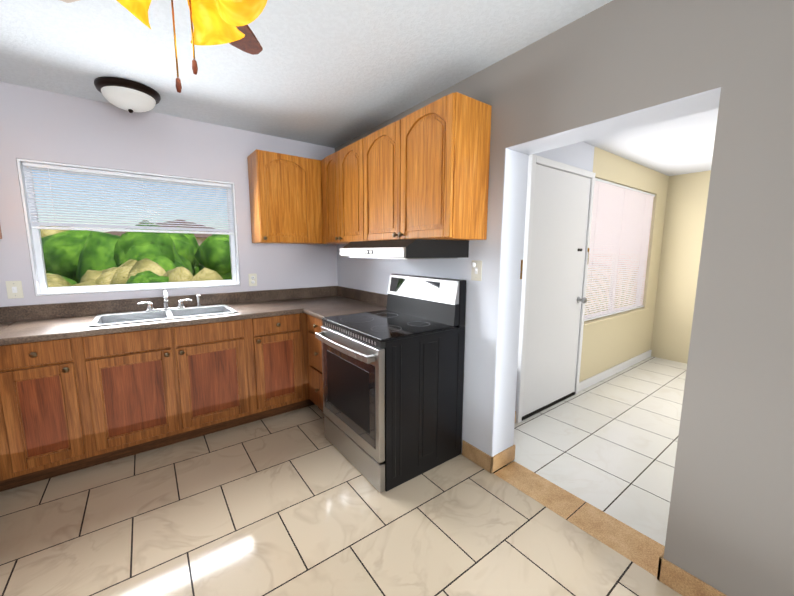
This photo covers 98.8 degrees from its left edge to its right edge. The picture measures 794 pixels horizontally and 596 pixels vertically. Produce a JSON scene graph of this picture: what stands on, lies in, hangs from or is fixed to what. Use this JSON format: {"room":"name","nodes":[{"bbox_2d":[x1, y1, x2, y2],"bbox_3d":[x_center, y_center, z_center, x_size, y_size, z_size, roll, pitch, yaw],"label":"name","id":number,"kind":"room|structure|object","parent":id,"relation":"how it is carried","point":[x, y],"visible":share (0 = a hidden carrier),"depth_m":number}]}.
{"room":"kitchen","nodes":[
{"label":"kitchen","id":0,"kind":"room"},
{"bbox_2d":[0,82,337,306],"bbox_3d":[-1.898,-0.223,2.837,3.432,2.420,0.200,-6,10,-36],"label":"wall","id":1,"kind":"structure","parent":0,"point":[41,125],"depth_m":2.55},
{"bbox_2d":[5,281,23,298],"bbox_3d":[-2.530,-0.055,2.252,0.072,0.116,0.016,-6,10,-36],"label":"light switch","id":2,"kind":"object","parent":1,"relation":"attached to","point":[14,289],"depth_m":2.25},
{"bbox_2d":[16,158,239,295],"bbox_3d":[-1.977,-0.517,2.692,1.296,0.896,0.122,-6,10,-36],"label":"window","id":3,"kind":"structure","parent":1,"relation":"in","point":[37,262],"depth_m":2.53},
{"bbox_2d":[22,162,233,234],"bbox_3d":[-1.962,-0.721,2.644,1.260,0.450,0.038,-6,10,-36],"label":"mini blind","id":4,"kind":"object","parent":3,"relation":"attached to","point":[67,226],"visible":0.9,"depth_m":2.57},
{"bbox_2d":[248,273,256,285],"bbox_3d":[-1.329,-0.166,3.140,0.072,0.116,0.008,-6,10,-36],"label":"outlet","id":5,"kind":"object","parent":1,"relation":"attached to","point":[252,277],"depth_m":3.14},
{"bbox_2d":[247,149,322,243],"bbox_3d":[-1.006,-0.876,3.083,0.540,0.748,0.319,-6,10,-36],"label":"upper cabinet","id":6,"kind":"object","parent":1,"relation":"attached to","point":[283,188],"depth_m":2.95},
{"bbox_2d":[0,0,612,147],"bbox_3d":[0.607,-1.008,-0.676,3.432,0.100,8.600,-6,10,-36],"label":"ceiling","id":7,"kind":"structure","parent":0,"point":[332,73],"depth_m":1.82},
{"bbox_2d":[94,77,160,112],"bbox_3d":[-1.752,-1.288,2.232,0.344,0.143,0.344,-6,10,-36],"label":"dome ceiling light","id":8,"kind":"object","parent":7,"relation":"attached to","point":[130,96],"visible":1,"depth_m":2.14},
{"bbox_2d":[60,0,266,92],"bbox_3d":[-0.580,-0.827,0.807,0.996,0.665,0.968,-6,10,-36],"label":"ceiling fan","id":9,"kind":"object","parent":7,"relation":"hanging from","point":[215,22],"visible":1,"depth_m":0.85},
{"bbox_2d":[0,404,681,595],"bbox_3d":[0.510,1.478,-0.404,3.210,0.060,8.600,-6,10,-36],"label":"floor","id":10,"kind":"structure","parent":0,"point":[294,503],"depth_m":1.69},
{"bbox_2d":[0,461,7,491],"bbox_3d":[-2.338,0.739,1.514,0.607,0.868,0.413,-6,10,-36],"label":"base cabinet","id":11,"kind":"object","parent":10,"relation":"on","point":[3,487],"depth_m":1.91},
{"bbox_2d":[0,286,357,345],"bbox_3d":[-1.656,0.090,2.531,3.004,0.140,0.637,-6,10,-36],"label":"countertop","id":12,"kind":"structure","parent":11,"relation":"on","point":[32,323],"depth_m":2.42},
{"bbox_2d":[89,290,237,326],"bbox_3d":[-1.700,0.123,2.540,0.849,0.343,0.487,-6,10,-36],"label":"sink","id":13,"kind":"object","parent":12,"relation":"in","point":[165,312],"visible":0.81,"depth_m":2.60},
{"bbox_2d":[300,313,322,411],"bbox_3d":[-0.391,0.556,2.900,0.607,0.868,0.485,-6,10,-36],"label":"base cabinet","id":14,"kind":"object","parent":10,"relation":"on","point":[313,383],"depth_m":2.79},
{"bbox_2d":[300,290,386,318],"bbox_3d":[-0.384,0.056,2.804,0.632,0.140,0.436,-6,10,-36],"label":"countertop","id":15,"kind":"structure","parent":14,"relation":"on","point":[337,302],"depth_m":3.03},
{"bbox_2d":[315,274,466,492],"bbox_3d":[-0.078,0.467,2.333,0.742,1.200,0.762,-6,10,-36],"label":"range","id":16,"kind":"object","parent":10,"relation":"on","point":[393,377],"visible":1,"depth_m":2.11},
{"bbox_2d":[335,0,793,595],"bbox_3d":[1.892,0.115,0.441,0.246,2.420,8.200,-6,10,-36],"label":"wall","id":17,"kind":"structure","parent":0,"point":[615,66],"depth_m":1.27},
{"bbox_2d":[319,92,491,243],"bbox_3d":[-0.174,-0.818,2.676,0.308,0.748,1.967,-6,10,-36],"label":"upper cabinet","id":18,"kind":"object","parent":17,"relation":"attached to","point":[422,173],"depth_m":2.04},
{"bbox_2d":[340,239,468,258],"bbox_3d":[0.019,-0.327,2.296,0.524,0.112,0.756,-6,10,-36],"label":"under-cabinet range hood","id":19,"kind":"object","parent":18,"relation":"attached to","point":[420,249],"visible":1,"depth_m":2.03},
{"bbox_2d":[471,260,481,280],"bbox_3d":[0.486,-0.169,2.108,0.026,0.125,0.080,-6,10,-36],"label":"outlet","id":20,"kind":"object","parent":17,"relation":"attached to","point":[476,271],"depth_m":2.11},
{"bbox_2d":[520,260,522,278],"bbox_3d":[0.768,-0.175,2.101,0.020,0.120,0.003,-6,10,-36],"label":"strike plate","id":21,"kind":"object","parent":17,"relation":"attached to","point":[521,260],"depth_m":2.10},
{"bbox_2d":[494,461,664,576],"bbox_3d":[0.956,1.171,1.851,0.215,0.061,0.885,-6,10,-36],"label":"threshold","id":22,"kind":"structure","parent":0,"point":[641,550],"depth_m":1.78},
{"bbox_2d":[515,142,668,422],"bbox_3d":[1.961,-0.242,3.435,3.478,2.320,0.154,-6,10,-36],"label":"wall","id":23,"kind":"structure","parent":0,"point":[611,347],"depth_m":3.78},
{"bbox_2d":[515,154,595,422],"bbox_3d":[1.353,-0.060,2.955,1.000,2.085,0.231,-6,10,-36],"label":"door","id":24,"kind":"structure","parent":23,"relation":"in","point":[559,211],"depth_m":2.87},
{"bbox_2d":[584,243,648,326],"bbox_3d":[2.436,-0.490,3.720,1.680,1.400,0.130,-6,10,-36],"label":"window","id":25,"kind":"structure","parent":23,"relation":"in","point":[611,317],"depth_m":3.79},
{"bbox_2d":[584,178,654,321],"bbox_3d":[2.439,-0.503,3.714,1.628,1.368,0.029,-6,10,-36],"label":"mini blind","id":26,"kind":"object","parent":25,"relation":"attached to","point":[620,213],"visible":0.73,"depth_m":3.65},
{"bbox_2d":[506,356,686,545],"bbox_3d":[4.013,1.296,1.009,3.685,0.060,6.718,-6,10,-36],"label":"floor","id":27,"kind":"structure","parent":0,"point":[608,445],"depth_m":2.48},
{"bbox_2d":[583,108,718,175],"bbox_3d":[3.993,-1.137,0.720,3.678,0.200,6.818,-6,10,-36],"label":"ceiling","id":28,"kind":"structure","parent":0,"point":[680,146],"depth_m":3.00},
{"bbox_2d":[651,170,710,363],"bbox_3d":[5.345,-0.032,1.972,0.200,2.320,6.558,-6,10,-36],"label":"wall","id":29,"kind":"structure","parent":0,"point":[685,213],"depth_m":4.24},
{"label":"outside","id":30,"kind":"structure","parent":0,"visible":0},
{"bbox_2d":[585,268,635,314],"bbox_3d":[-24.517,-3.164,35.769,80.000,0.100,79.800,-6,10,-36],"label":"garden","id":31,"kind":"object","parent":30,"point":[608,288],"depth_m":14.38},
{"bbox_2d":[40,220,231,286],"bbox_3d":[-19.453,-2.039,7.536,38.217,6.896,24.348,-6,10,-36],"label":"bushes","id":32,"kind":"object","parent":31,"relation":"on","point":[184,259],"depth_m":7.24},
{"bbox_2d":[104,220,214,245],"bbox_3d":[-19.777,-4.643,30.816,11.000,4.300,7.800,-6,10,-36],"label":"mountain","id":33,"kind":"structure","parent":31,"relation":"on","point":[200,238],"depth_m":27.83}
]}

